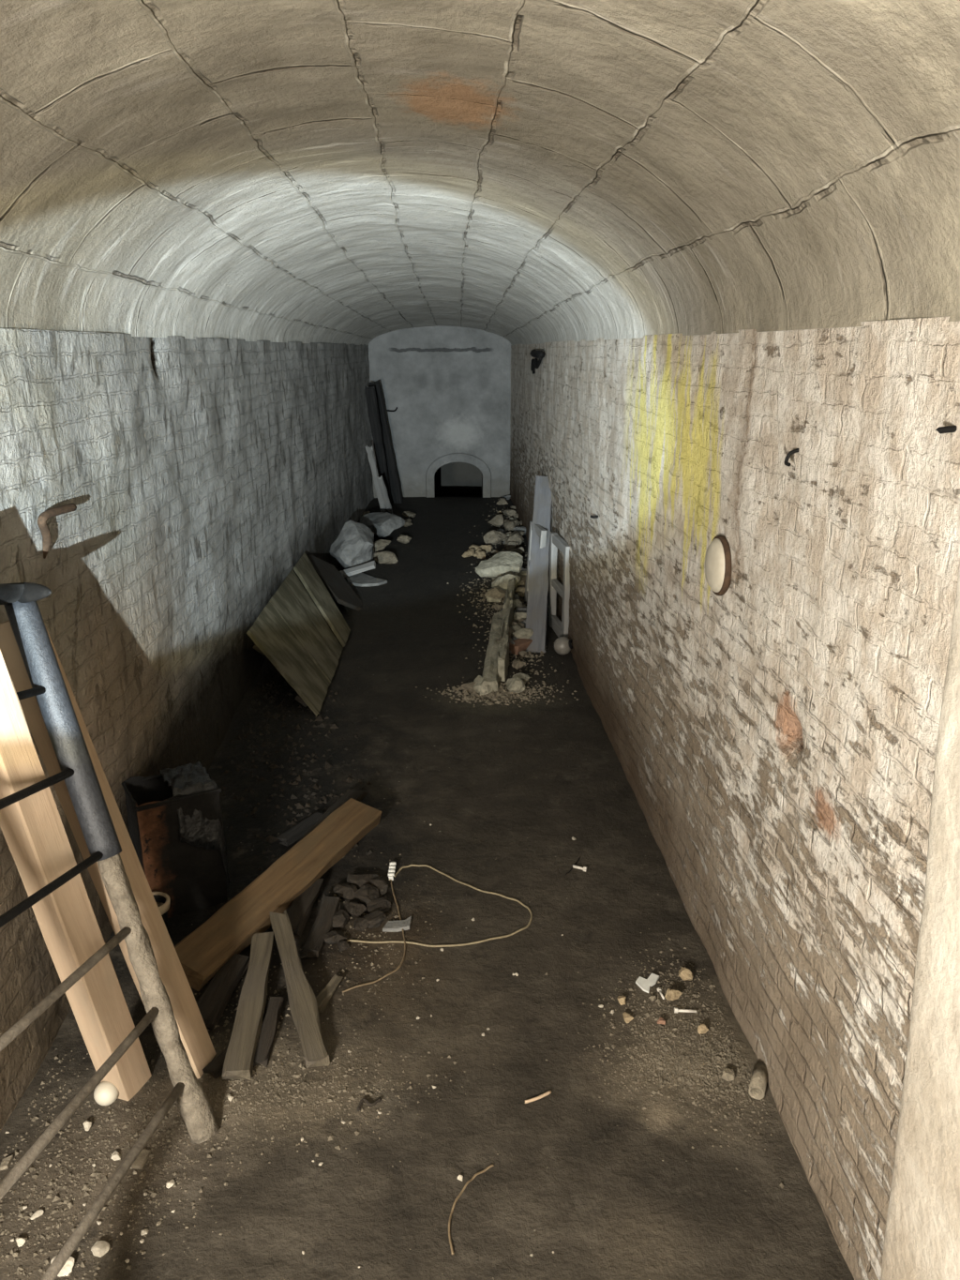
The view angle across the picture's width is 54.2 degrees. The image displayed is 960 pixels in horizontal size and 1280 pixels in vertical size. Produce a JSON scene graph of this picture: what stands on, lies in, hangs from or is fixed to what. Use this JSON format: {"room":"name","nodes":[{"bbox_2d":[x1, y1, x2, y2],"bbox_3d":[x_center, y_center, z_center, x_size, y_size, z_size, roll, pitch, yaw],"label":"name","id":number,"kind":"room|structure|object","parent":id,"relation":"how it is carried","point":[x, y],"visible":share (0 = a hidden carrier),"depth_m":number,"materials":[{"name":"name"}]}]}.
{"room":"underground passage","nodes":[
{"label":"underground passage","id":0,"kind":"room"},
{"bbox_2d":[0,328,374,1132],"bbox_3d":[-1.518,-0.808,6.262,0.180,2.290,16.552,0,17,-1],"label":"wall","id":1,"kind":"structure","parent":0,"point":[198,474],"depth_m":4.24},
{"bbox_2d":[37,503,76,558],"bbox_3d":[-1.424,-0.361,3.120,0.087,0.169,0.255,-1,17,-2],"label":"wall hook","id":2,"kind":"object","parent":1,"relation":"attached to","point":[42,519],"visible":0.96,"depth_m":3.06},
{"bbox_2d":[0,496,854,1279],"bbox_3d":[-0.401,0.242,6.634,2.540,0.028,16.550,-1,17,-2],"label":"floor","id":3,"kind":"structure","parent":0,"point":[504,791],"depth_m":3.08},
{"bbox_2d":[0,1154,13,1170],"bbox_3d":[-1.342,1.479,2.654,0.023,0.012,0.044,-1,17,-2],"label":"shard","id":4,"kind":"object","parent":3,"relation":"on","point":[6,1162],"visible":1,"depth_m":2.65,"materials":[{"name":"stone"}]},
{"bbox_2d":[30,1209,44,1219],"bbox_3d":[-1.177,1.529,2.492,0.022,0.012,0.035,15,23,40],"label":"chip","id":5,"kind":"object","parent":3,"relation":"on","point":[38,1212],"visible":1,"depth_m":2.49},
{"bbox_2d":[50,1254,74,1277],"bbox_3d":[-1.049,1.568,2.356,0.060,0.033,0.046,9,19,26],"label":"chip","id":6,"kind":"object","parent":3,"relation":"on","point":[67,1269],"visible":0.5,"depth_m":2.35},
{"bbox_2d":[0,648,151,1100],"bbox_3d":[-1.206,0.594,2.589,0.424,1.772,0.134,-15,23,-41],"label":"timber post","id":7,"kind":"object","parent":3,"relation":"on","point":[32,827],"visible":0.87,"depth_m":2.61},
{"bbox_2d":[90,1240,109,1257],"bbox_3d":[-0.970,1.555,2.399,0.037,0.028,0.039,12,21,34],"label":"chip","id":8,"kind":"object","parent":3,"relation":"on","point":[99,1248],"visible":1,"depth_m":2.39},
{"bbox_2d":[93,1081,119,1105],"bbox_3d":[-1.141,1.385,2.865,0.072,0.072,0.072,-1,17,-2],"label":"ball","id":9,"kind":"object","parent":3,"relation":"on","point":[105,1093],"visible":0.97,"depth_m":2.84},
{"bbox_2d":[0,619,216,1078],"bbox_3d":[-1.126,0.656,2.856,0.545,1.490,0.128,5,18,15],"label":"wooden plank","id":10,"kind":"object","parent":3,"relation":"on","point":[194,1036],"visible":0.43,"depth_m":2.86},
{"bbox_2d":[0,582,219,1279],"bbox_3d":[-1.096,0.696,2.188,0.612,1.798,1.380,1,17,4],"label":"ladder","id":11,"kind":"object","parent":3,"relation":"on","point":[19,599],"visible":0.99,"depth_m":2.62,"materials":[{"name":"metal"}]},
{"bbox_2d":[111,1150,121,1160],"bbox_3d":[-1.035,1.472,2.674,0.031,0.015,0.024,4,18,13],"label":"chip","id":12,"kind":"object","parent":3,"relation":"on","point":[115,1155],"visible":1,"depth_m":2.67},
{"bbox_2d":[130,1149,150,1169],"bbox_3d":[-0.976,1.474,2.664,0.059,0.012,0.056,2,17,7],"label":"shard","id":13,"kind":"object","parent":3,"relation":"on","point":[141,1160],"visible":0.57,"depth_m":2.65,"materials":[{"name":"wood"}]},
{"bbox_2d":[151,891,169,930],"bbox_3d":[-1.268,1.084,3.640,0.138,0.167,0.138,-1,17,-2],"label":"pot","id":14,"kind":"object","parent":3,"relation":"on","point":[162,899],"visible":0.25,"depth_m":3.64,"materials":[{"name":"ceramic"}]},
{"bbox_2d":[121,764,227,918],"bbox_3d":[-1.246,0.825,3.850,0.333,0.539,0.266,-10,20,-30],"label":"metal bin","id":15,"kind":"object","parent":3,"relation":"on","point":[193,879],"visible":0.77,"depth_m":3.75,"materials":[{"name":"black metal"}]},
{"bbox_2d":[159,761,229,882],"bbox_3d":[-1.173,0.763,3.854,0.192,0.471,0.267,-10,20,-30],"label":"plastic sheet","id":16,"kind":"object","parent":15,"relation":"on","point":[187,779],"visible":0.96,"depth_m":3.76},
{"bbox_2d":[202,1047,227,1078],"bbox_3d":[-0.811,1.343,3.019,0.058,0.028,0.170,9,20,26],"label":"stake","id":17,"kind":"object","parent":3,"relation":"on","point":[215,1068],"visible":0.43,"depth_m":2.96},
{"bbox_2d":[196,953,249,1029],"bbox_3d":[-0.915,1.234,3.317,0.096,0.063,0.347,3,17,9],"label":"stake","id":18,"kind":"object","parent":3,"relation":"on","point":[216,997],"visible":0.77,"depth_m":3.30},
{"bbox_2d":[221,931,273,1080],"bbox_3d":[-0.781,1.238,3.219,0.091,0.085,0.679,-1,17,-4],"label":"wooden plank","id":19,"kind":"object","parent":3,"relation":"on","point":[238,1061],"visible":1,"depth_m":3.14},
{"bbox_2d":[0,850,504,1279],"bbox_3d":[-0.641,1.341,3.080,1.393,0.033,2.400,11,21,32],"label":"gravel","id":20,"kind":"object","parent":3,"relation":"on","point":[87,1188],"visible":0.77,"depth_m":2.75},
{"bbox_2d":[287,878,323,938],"bbox_3d":[-0.718,1.076,3.785,0.087,0.040,0.402,2,16,5],"label":"stake","id":21,"kind":"object","parent":20,"relation":"on","point":[299,911],"visible":0.73,"depth_m":3.75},
{"bbox_2d":[253,996,284,1067],"bbox_3d":[-0.707,1.300,3.122,0.061,0.040,0.298,0,17,0],"label":"stake","id":22,"kind":"object","parent":3,"relation":"on","point":[264,1045],"visible":0.94,"depth_m":3.10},
{"bbox_2d":[174,798,381,991],"bbox_3d":[-0.795,0.989,3.876,0.184,0.151,1.301,7,19,22],"label":"plank","id":23,"kind":"object","parent":3,"relation":"on","point":[232,928],"visible":0.91,"depth_m":3.74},
{"bbox_2d":[246,553,350,716],"bbox_3d":[-1.294,-0.147,7.072,0.542,0.481,2.703,-1,17,-2],"label":"board panel","id":24,"kind":"object","parent":3,"relation":"on","point":[291,631],"visible":1,"depth_m":6.68,"materials":[{"name":"brown wood"}]},
{"bbox_2d":[269,909,330,1068],"bbox_3d":[-0.639,1.198,3.281,0.086,0.136,0.732,-6,18,-19],"label":"stake","id":25,"kind":"object","parent":3,"relation":"on","point":[302,1000],"visible":1,"depth_m":3.20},
{"bbox_2d":[277,812,323,846],"bbox_3d":[-0.840,0.890,4.440,0.070,0.037,0.286,10,21,29],"label":"stake","id":26,"kind":"object","parent":3,"relation":"on","point":[295,833],"visible":0.8,"depth_m":4.40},
{"bbox_2d":[217,659,402,903],"bbox_3d":[-0.963,0.550,5.597,1.087,0.045,3.636,-1,17,-2],"label":"gravel","id":27,"kind":"object","parent":3,"relation":"on","point":[265,744],"visible":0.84,"depth_m":5.26,"materials":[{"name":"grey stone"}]},
{"bbox_2d":[296,789,367,843],"bbox_3d":[-0.778,0.925,4.253,0.098,0.040,1.124,5,18,16],"label":"plank","id":28,"kind":"object","parent":27,"relation":"on","point":[358,795],"visible":0.27,"depth_m":4.62,"materials":[{"name":"brown wood"}]},
{"bbox_2d":[300,893,340,958],"bbox_3d":[-0.623,1.129,3.698,0.080,0.055,0.384,1,18,5],"label":"stake","id":29,"kind":"object","parent":3,"relation":"on","point":[323,924],"visible":0.94,"depth_m":3.69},
{"bbox_2d":[316,974,343,1012],"bbox_3d":[-0.538,1.253,3.322,0.056,0.027,0.194,7,19,21],"label":"stake","id":30,"kind":"object","parent":3,"relation":"on","point":[323,999],"visible":0.84,"depth_m":3.31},
{"bbox_2d":[306,553,363,610],"bbox_3d":[-1.314,-0.525,8.482,0.385,0.530,0.885,-11,21,-32],"label":"board","id":31,"kind":"object","parent":3,"relation":"on","point":[342,593],"visible":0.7,"depth_m":8.43,"materials":[{"name":"brown wood"}]},
{"bbox_2d":[322,930,347,944],"bbox_3d":[-0.564,1.156,3.633,0.074,0.041,0.092,16,23,42],"label":"clod","id":32,"kind":"object","parent":3,"relation":"on","point":[333,937],"visible":0.95,"depth_m":3.62,"materials":[{"name":"brown soil"}]},
{"bbox_2d":[331,909,349,928],"bbox_3d":[-0.564,1.118,3.751,0.080,0.050,0.090,11,20,31],"label":"clod","id":33,"kind":"object","parent":3,"relation":"on","point":[340,918],"visible":1,"depth_m":3.73,"materials":[{"name":"brown soil"}]},
{"bbox_2d":[337,940,349,951],"bbox_3d":[-0.521,1.171,3.595,0.044,0.036,0.044,-4,18,-13],"label":"clod","id":34,"kind":"object","parent":3,"relation":"on","point":[343,945],"visible":1,"depth_m":3.58,"materials":[{"name":"brown soil"}]},
{"bbox_2d":[332,883,357,899],"bbox_3d":[-0.557,1.056,3.953,0.123,0.054,0.094,0,17,0],"label":"clod","id":35,"kind":"object","parent":3,"relation":"on","point":[347,891],"visible":0.85,"depth_m":3.92,"materials":[{"name":"brown soil"}]},
{"bbox_2d":[330,519,374,569],"bbox_3d":[-1.352,-0.996,9.898,0.471,0.513,0.721,-2,17,-8],"label":"lump","id":36,"kind":"object","parent":3,"relation":"on","point":[353,547],"visible":0.94,"depth_m":9.68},
{"bbox_2d":[343,902,367,916],"bbox_3d":[-0.508,1.098,3.816,0.104,0.056,0.081,-1,17,-3],"label":"clod","id":37,"kind":"object","parent":3,"relation":"on","point":[353,909],"visible":0.92,"depth_m":3.80,"materials":[{"name":"brown soil"}]},
{"bbox_2d":[338,560,376,577],"bbox_3d":[-1.245,-0.691,9.318,0.431,0.193,0.098,1,17,4],"label":"batten","id":38,"kind":"object","parent":3,"relation":"on","point":[369,565],"visible":0.81,"depth_m":9.29,"materials":[{"name":"paint"}]},
{"bbox_2d":[353,917,369,931],"bbox_3d":[-0.469,1.129,3.719,0.072,0.049,0.071,-1,17,-3],"label":"clod","id":39,"kind":"object","parent":3,"relation":"on","point":[360,924],"visible":0.98,"depth_m":3.70,"materials":[{"name":"brown soil"}]},
{"bbox_2d":[346,873,379,888],"bbox_3d":[-0.502,1.037,4.024,0.136,0.056,0.065,1,17,5],"label":"clod","id":40,"kind":"object","parent":3,"relation":"on","point":[358,880],"visible":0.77,"depth_m":4.00,"materials":[{"name":"brown soil"}]},
{"bbox_2d":[353,884,378,906],"bbox_3d":[-0.456,1.065,3.901,0.110,0.068,0.096,16,23,41],"label":"clod","id":41,"kind":"object","parent":3,"relation":"on","point":[367,893],"visible":0.86,"depth_m":3.89,"materials":[{"name":"brown soil"}]},
{"bbox_2d":[346,572,387,587],"bbox_3d":[-1.179,-0.589,9.265,0.328,0.030,0.516,-14,22,-39],"label":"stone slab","id":42,"kind":"object","parent":3,"relation":"on","point":[361,579],"visible":0.87,"depth_m":9.18,"materials":[{"name":"stone"}]},
{"bbox_2d":[356,1097,381,1111],"bbox_3d":[-0.339,1.403,2.846,0.082,0.015,0.036,-8,19,-24],"label":"twig","id":43,"kind":"object","parent":3,"relation":"on","point":[363,1100],"visible":1,"depth_m":2.84,"materials":[{"name":"brown wood"}]},
{"bbox_2d":[342,879,406,993],"bbox_3d":[-0.353,1.153,3.694,0.180,0.016,0.754,2,17,8],"label":"wire","id":44,"kind":"object","parent":3,"relation":"on","point":[401,962],"visible":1,"depth_m":3.52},
{"bbox_2d":[362,909,386,928],"bbox_3d":[-0.424,1.118,3.746,0.081,0.058,0.096,-13,22,-36],"label":"clod","id":45,"kind":"object","parent":3,"relation":"on","point":[375,918],"visible":0.98,"depth_m":3.72,"materials":[{"name":"brown soil"}]},
{"bbox_2d":[365,445,386,512],"bbox_3d":[-1.348,-2.052,12.276,0.086,1.046,0.783,2,17,8],"label":"batten","id":46,"kind":"object","parent":3,"relation":"on","point":[369,451],"visible":0.85,"depth_m":12.16,"materials":[{"name":"paint"}]},
{"bbox_2d":[368,877,388,895],"bbox_3d":[-0.426,1.047,3.984,0.104,0.057,0.074,16,23,41],"label":"clod","id":47,"kind":"object","parent":3,"relation":"on","point":[380,883],"visible":0.75,"depth_m":3.97,"materials":[{"name":"brown soil"}]},
{"bbox_2d":[364,385,392,506],"bbox_3d":[-1.399,-2.646,13.020,0.147,1.741,0.794,3,18,10],"label":"plank","id":48,"kind":"object","parent":3,"relation":"on","point":[370,394],"visible":0.82,"depth_m":12.85,"materials":[{"name":"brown wood"}]},
{"bbox_2d":[366,897,391,913],"bbox_3d":[-0.417,1.095,3.841,0.097,0.045,0.086,3,18,10],"label":"clod","id":49,"kind":"object","parent":3,"relation":"on","point":[382,904],"visible":0.76,"depth_m":3.84,"materials":[{"name":"brown soil"}]},
{"bbox_2d":[374,539,391,553],"bbox_3d":[-1.141,-1.045,10.535,0.289,0.168,0.229,-7,19,-23],"label":"rubble stone","id":50,"kind":"object","parent":3,"relation":"on","point":[380,545],"visible":0.63,"depth_m":10.47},
{"bbox_2d":[360,512,406,537],"bbox_3d":[-1.182,-1.358,11.336,0.542,0.326,0.654,-6,18,-19],"label":"lump","id":51,"kind":"object","parent":3,"relation":"on","point":[381,524],"visible":0.8,"depth_m":11.14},
{"bbox_2d":[376,475,393,514],"bbox_3d":[-1.246,-1.886,12.392,0.088,0.663,0.662,2,17,7],"label":"batten","id":52,"kind":"object","parent":3,"relation":"on","point":[383,488],"visible":0.85,"depth_m":12.32,"materials":[{"name":"paint"}]},
{"bbox_2d":[373,551,397,563],"bbox_3d":[-1.030,-0.889,10.104,0.182,0.139,0.282,-14,22,-38],"label":"rubble stone","id":53,"kind":"object","parent":3,"relation":"on","point":[383,557],"visible":0.97,"depth_m":10.04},
{"bbox_2d":[368,380,403,503],"bbox_3d":[-1.358,-2.819,13.516,0.176,1.777,0.548,12,21,33],"label":"plank","id":54,"kind":"object","parent":3,"relation":"on","point":[393,477],"visible":0.64,"depth_m":13.54,"materials":[{"name":"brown wood"}]},
{"bbox_2d":[388,861,396,880],"bbox_3d":[-0.386,1.011,4.113,0.028,0.029,0.117,0,17,0],"label":"block","id":55,"kind":"object","parent":3,"relation":"on","point":[391,871],"visible":1,"depth_m":4.09,"materials":[{"name":"white plastic"}]},
{"bbox_2d":[382,916,411,932],"bbox_3d":[-0.327,1.138,3.740,0.135,0.016,0.064,-7,19,-22],"label":"shard","id":56,"kind":"object","parent":3,"relation":"on","point":[390,926],"visible":1,"depth_m":3.72,"materials":[{"name":"ceramic"}]},
{"bbox_2d":[396,534,411,543],"bbox_3d":[-0.895,-1.192,11.095,0.190,0.110,0.137,12,21,34],"label":"rubble stone","id":57,"kind":"object","parent":3,"relation":"on","point":[402,538],"visible":1,"depth_m":11.03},
{"bbox_2d":[346,864,532,947],"bbox_3d":[-0.127,1.117,3.822,0.666,0.023,0.644,6,18,19],"label":"wire","id":58,"kind":"object","parent":3,"relation":"on","point":[401,867],"visible":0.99,"depth_m":3.68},
{"bbox_2d":[448,1164,494,1255],"bbox_3d":[-0.040,1.513,2.516,0.057,0.015,0.294,7,18,20],"label":"wire","id":59,"kind":"object","parent":3,"relation":"on","point":[490,1166],"visible":1,"depth_m":2.52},
{"bbox_2d":[483,529,507,544],"bbox_3d":[0.192,-1.208,11.065,0.277,0.176,0.173,-13,21,-36],"label":"rubble stone","id":60,"kind":"object","parent":3,"relation":"on","point":[491,537],"visible":0.98,"depth_m":11.02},
{"bbox_2d":[415,498,578,707],"bbox_3d":[0.040,-1.004,10.618,1.095,0.043,9.636,0,17,-1],"label":"rubble","id":61,"kind":"object","parent":3,"relation":"on","point":[502,690],"visible":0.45,"depth_m":6.34,"materials":[{"name":"gravel"}]},
{"bbox_2d":[461,681,475,692],"bbox_3d":[-0.065,0.320,6.299,0.117,0.074,0.074,15,22,39],"label":"rubble stone","id":62,"kind":"object","parent":61,"relation":"on","point":[469,686],"visible":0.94,"depth_m":6.28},
{"bbox_2d":[473,675,489,693],"bbox_3d":[0.013,0.306,6.295,0.138,0.107,0.159,8,19,24],"label":"rubble stone","id":63,"kind":"object","parent":61,"relation":"on","point":[478,680],"visible":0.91,"depth_m":6.24,"materials":[{"name":"stone"}]},
{"bbox_2d":[486,587,501,602],"bbox_3d":[0.137,-0.405,8.565,0.142,0.114,0.231,2,17,6],"label":"rubble stone","id":64,"kind":"object","parent":61,"relation":"on","point":[489,598],"visible":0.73,"depth_m":8.47,"materials":[{"name":"stone"}]},
{"bbox_2d":[484,587,506,599],"bbox_3d":[0.143,-0.407,8.524,0.211,0.143,0.135,0,17,0],"label":"rubble stone","id":65,"kind":"object","parent":61,"relation":"on","point":[495,593],"visible":0.88,"depth_m":8.49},
{"bbox_2d":[487,514,503,527],"bbox_3d":[0.196,-1.540,12.130,0.186,0.167,0.203,-4,18,-12],"label":"rubble stone","id":66,"kind":"object","parent":61,"relation":"on","point":[497,520],"visible":0.99,"depth_m":12.07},
{"bbox_2d":[475,551,523,578],"bbox_3d":[0.193,-0.723,9.364,0.476,0.289,0.339,3,18,10],"label":"rubble stone","id":67,"kind":"object","parent":61,"relation":"on","point":[503,563],"visible":0.84,"depth_m":9.25,"materials":[{"name":"stone"}]},
{"bbox_2d":[505,541,516,551],"bbox_3d":[0.356,-1.068,10.704,0.130,0.115,0.147,-1,17,-2],"label":"rubble stone","id":68,"kind":"object","parent":61,"relation":"on","point":[511,545],"visible":0.8,"depth_m":10.67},
{"bbox_2d":[502,599,522,610],"bbox_3d":[0.280,-0.278,8.117,0.177,0.156,0.164,2,17,6],"label":"rubble stone","id":69,"kind":"object","parent":61,"relation":"on","point":[517,603],"visible":0.42,"depth_m":8.06,"materials":[{"name":"stone"}]},
{"bbox_2d":[506,677,526,692],"bbox_3d":[0.229,0.300,6.297,0.115,0.116,0.168,-7,19,-23],"label":"rubble stone","id":70,"kind":"object","parent":61,"relation":"on","point":[516,685],"visible":1,"depth_m":6.25,"materials":[{"name":"stone"}]},
{"bbox_2d":[510,546,525,556],"bbox_3d":[0.398,-0.945,10.234,0.180,0.167,0.192,-3,17,-8],"label":"rubble stone","id":71,"kind":"object","parent":61,"relation":"on","point":[520,550],"visible":0.56,"depth_m":10.16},
{"bbox_2d":[513,612,527,621],"bbox_3d":[0.339,-0.181,7.848,0.198,0.122,0.150,-3,17,-9],"label":"rubble stone","id":72,"kind":"object","parent":61,"relation":"on","point":[518,615],"visible":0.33,"depth_m":7.79,"materials":[{"name":"stone"}]},
{"bbox_2d":[480,578,515,695],"bbox_3d":[0.165,-0.109,7.415,0.182,0.210,2.579,1,17,4],"label":"concrete curb","id":73,"kind":"object","parent":3,"relation":"on","point":[496,664],"visible":0.94,"depth_m":6.83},
{"bbox_2d":[491,573,520,591],"bbox_3d":[0.244,-0.515,8.776,0.248,0.215,0.239,-6,18,-18],"label":"rubble stone","id":74,"kind":"object","parent":3,"relation":"on","point":[501,582],"visible":0.51,"depth_m":8.72,"materials":[{"name":"stone"}]},
{"bbox_2d":[503,520,515,531],"bbox_3d":[0.376,-1.435,11.847,0.144,0.134,0.211,-4,18,-13],"label":"rubble stone","id":75,"kind":"object","parent":3,"relation":"on","point":[510,525],"visible":0.97,"depth_m":11.79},
{"bbox_2d":[502,509,516,516],"bbox_3d":[0.401,-1.733,12.838,0.214,0.116,0.108,14,22,39],"label":"rubble stone","id":76,"kind":"object","parent":3,"relation":"on","point":[507,512],"visible":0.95,"depth_m":12.80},
{"bbox_2d":[504,532,524,545],"bbox_3d":[0.396,-1.159,10.893,0.283,0.182,0.158,-11,20,-31],"label":"rubble stone","id":77,"kind":"object","parent":3,"relation":"on","point":[517,536],"visible":0.7,"depth_m":10.83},
{"bbox_2d":[512,660,526,669],"bbox_3d":[0.280,0.173,6.771,0.087,0.064,0.090,-7,19,-22],"label":"rubble stone","id":78,"kind":"object","parent":3,"relation":"on","point":[517,664],"visible":1,"depth_m":6.74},
{"bbox_2d":[509,638,532,655],"bbox_3d":[0.304,0.043,7.147,0.113,0.075,0.220,14,21,33],"label":"brick","id":79,"kind":"object","parent":3,"relation":"on","point":[521,644],"visible":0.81,"depth_m":7.08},
{"bbox_2d":[512,672,530,684],"bbox_3d":[0.278,0.276,6.420,0.113,0.089,0.123,-7,19,-22],"label":"rubble stone","id":80,"kind":"object","parent":3,"relation":"on","point":[524,677],"visible":0.53,"depth_m":6.40,"materials":[{"name":"stone"}]},
{"bbox_2d":[512,627,533,638],"bbox_3d":[0.346,-0.021,7.287,0.177,0.143,0.187,-13,21,-36],"label":"rubble stone","id":81,"kind":"object","parent":3,"relation":"on","point":[523,633],"visible":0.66,"depth_m":7.24,"materials":[{"name":"stone"}]},
{"bbox_2d":[524,520,547,602],"bbox_3d":[0.488,-0.644,8.260,0.092,0.737,0.488,-3,17,-9],"label":"window sash","id":82,"kind":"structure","parent":3,"relation":"on","point":[542,533],"depth_m":8.33,"materials":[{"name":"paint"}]},
{"bbox_2d":[525,1090,551,1103],"bbox_3d":[0.179,1.402,2.876,0.093,0.013,0.016,-9,19,-27],"label":"twig","id":83,"kind":"object","parent":3,"relation":"on","point":[538,1097],"visible":1,"depth_m":2.87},
{"bbox_2d":[525,475,552,652],"bbox_3d":[0.509,-0.707,7.923,0.170,1.092,2.065,2,17,5],"label":"plank","id":84,"kind":"object","parent":3,"relation":"on","point":[536,620],"visible":0.82,"depth_m":7.75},
{"bbox_2d":[548,532,570,638],"bbox_3d":[0.633,-0.416,7.447,0.055,0.782,0.582,-2,17,-8],"label":"window sash","id":85,"kind":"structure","parent":3,"relation":"on","point":[561,628],"depth_m":7.44,"materials":[{"name":"paint"}]},
{"bbox_2d":[554,636,572,654],"bbox_3d":[0.630,0.044,7.047,0.153,0.136,0.136,-1,17,-2],"label":"glass globe","id":86,"kind":"object","parent":3,"relation":"on","point":[563,645],"visible":1,"depth_m":7.00,"materials":[{"name":"white glass"}]},
{"bbox_2d":[622,1011,633,1023],"bbox_3d":[0.501,1.292,3.208,0.036,0.022,0.041,-9,20,-27],"label":"pebble","id":87,"kind":"object","parent":3,"relation":"on","point":[627,1017],"visible":1,"depth_m":3.20,"materials":[{"name":"beige stone"}]},
{"bbox_2d":[635,973,659,993],"bbox_3d":[0.603,1.238,3.398,0.062,0.008,0.104,11,20,31],"label":"shard","id":88,"kind":"object","parent":3,"relation":"on","point":[644,984],"visible":1,"depth_m":3.39},
{"bbox_2d":[545,928,783,1188],"bbox_3d":[0.534,1.319,3.143,0.661,0.031,1.216,-1,17,-2],"label":"gravel","id":89,"kind":"object","parent":3,"relation":"on","point":[666,1048],"visible":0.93,"depth_m":3.03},
{"bbox_2d":[664,988,682,1000],"bbox_3d":[0.678,1.250,3.308,0.057,0.042,0.047,-15,23,-40],"label":"pebble","id":90,"kind":"object","parent":3,"relation":"on","point":[671,994],"visible":1,"depth_m":3.30,"materials":[{"name":"beige stone"}]},
{"bbox_2d":[674,1007,696,1012],"bbox_3d":[0.711,1.282,3.245,0.078,0.020,0.021,-1,17,-2],"label":"bolt","id":91,"kind":"object","parent":3,"relation":"on","point":[676,1010],"visible":1,"depth_m":3.24,"materials":[{"name":"metal"}]},
{"bbox_2d":[678,966,692,980],"bbox_3d":[0.753,1.221,3.427,0.054,0.042,0.052,6,18,19],"label":"pebble","id":92,"kind":"object","parent":3,"relation":"on","point":[685,973],"visible":1,"depth_m":3.41,"materials":[{"name":"beige stone"}]},
{"bbox_2d":[697,1024,708,1034],"bbox_3d":[0.746,1.304,3.149,0.039,0.026,0.030,-10,20,-28],"label":"pebble","id":93,"kind":"object","parent":3,"relation":"on","point":[701,1029],"visible":1,"depth_m":3.14,"materials":[{"name":"beige stone"}]},
{"bbox_2d":[721,1068,735,1081],"bbox_3d":[0.778,1.367,2.942,0.039,0.034,0.044,6,18,18],"label":"pebble","id":94,"kind":"object","parent":3,"relation":"on","point":[728,1075],"visible":1,"depth_m":2.93,"materials":[{"name":"stone"}]},
{"bbox_2d":[748,1062,768,1099],"bbox_3d":[0.869,1.372,2.918,0.048,0.048,0.112,8,19,23],"label":"pipe","id":95,"kind":"object","parent":3,"relation":"on","point":[760,1075],"visible":0.98,"depth_m":2.90,"materials":[{"name":"concrete"}]},
{"bbox_2d":[368,325,511,497],"bbox_3d":[-0.599,-3.446,14.303,2.120,2.560,0.313,-1,17,-2],"label":"wall","id":96,"kind":"structure","parent":0,"point":[449,387],"depth_m":14.09,"materials":[{"name":"grey paint"}]},
{"bbox_2d":[425,452,491,497],"bbox_3d":[-0.330,-2.515,14.421,1.010,0.712,0.050,-1,17,-2],"label":"trim","id":97,"kind":"structure","parent":96,"relation":"attached to","point":[473,459],"depth_m":14.36,"materials":[{"name":"grey paint"}]},
{"bbox_2d":[435,495,481,496],"bbox_3d":[-0.229,-2.340,18.326,3.000,0.001,6.720,-1,17,-2],"label":"floor","id":98,"kind":"structure","parent":0,"point":[435,495],"depth_m":21.34,"materials":[{"name":"brown wood"}]},
{"bbox_2d":[434,447,511,495],"bbox_3d":[-0.364,-4.386,21.206,3.000,2.200,0.001,-1,17,-2],"label":"wall","id":99,"kind":"structure","parent":0,"point":[452,478],"depth_m":21.43,"materials":[{"name":"grey paint"}]},
{"bbox_2d":[0,0,959,345],"bbox_3d":[-0.401,-2.226,5.868,2.396,0.671,16.565,-1,17,-2],"label":"ceiling","id":100,"kind":"structure","parent":0,"point":[348,172],"depth_m":2.59,"materials":[{"name":"concrete"}]},
{"bbox_2d":[510,316,959,1279],"bbox_3d":[0.743,-0.835,6.348,0.124,2.290,16.550,-1,17,-2],"label":"wall","id":101,"kind":"structure","parent":0,"point":[774,736],"depth_m":2.72,"materials":[{"name":"brick"}]},
{"bbox_2d":[530,349,545,374],"bbox_3d":[0.559,-2.751,9.289,0.093,0.244,1.056,0,17,-1],"label":"bracket","id":102,"kind":"object","parent":101,"relation":"attached to","point":[534,364],"visible":1,"depth_m":9.04,"materials":[{"name":"black metal"}]},
{"bbox_2d":[705,535,731,595],"bbox_3d":[0.835,-0.264,3.323,0.053,0.214,0.228,-1,17,-2],"label":"wall lamp","id":103,"kind":"object","parent":101,"relation":"attached to","point":[718,554],"visible":1,"depth_m":3.26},
{"bbox_2d":[705,538,724,592],"bbox_3d":[0.828,-0.264,3.322,0.039,0.195,0.208,-1,17,-2],"label":"diffuser","id":104,"kind":"object","parent":103,"relation":"attached to","point":[715,559],"depth_m":3.27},
{"bbox_2d":[783,448,799,466],"bbox_3d":[0.873,-0.509,2.609,0.047,0.051,0.023,-1,17,-2],"label":"wall hook","id":105,"kind":"object","parent":101,"relation":"attached to","point":[797,450],"visible":1,"depth_m":2.61,"materials":[{"name":"black metal"}]},
{"bbox_2d":[935,425,957,433],"bbox_3d":[0.904,-0.407,1.811,0.046,0.016,0.013,-1,17,-2],"label":"wall hook","id":106,"kind":"object","parent":101,"relation":"attached to","point":[949,429],"visible":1,"depth_m":1.81,"materials":[{"name":"black metal"}]},
{"bbox_2d":[880,559,959,1279],"bbox_3d":[0.989,1.034,0.278,0.074,2.300,3.649,-1,17,-2],"label":"door frame","id":107,"kind":"structure","parent":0,"point":[922,1239],"depth_m":1.83,"materials":[{"name":"paint"}]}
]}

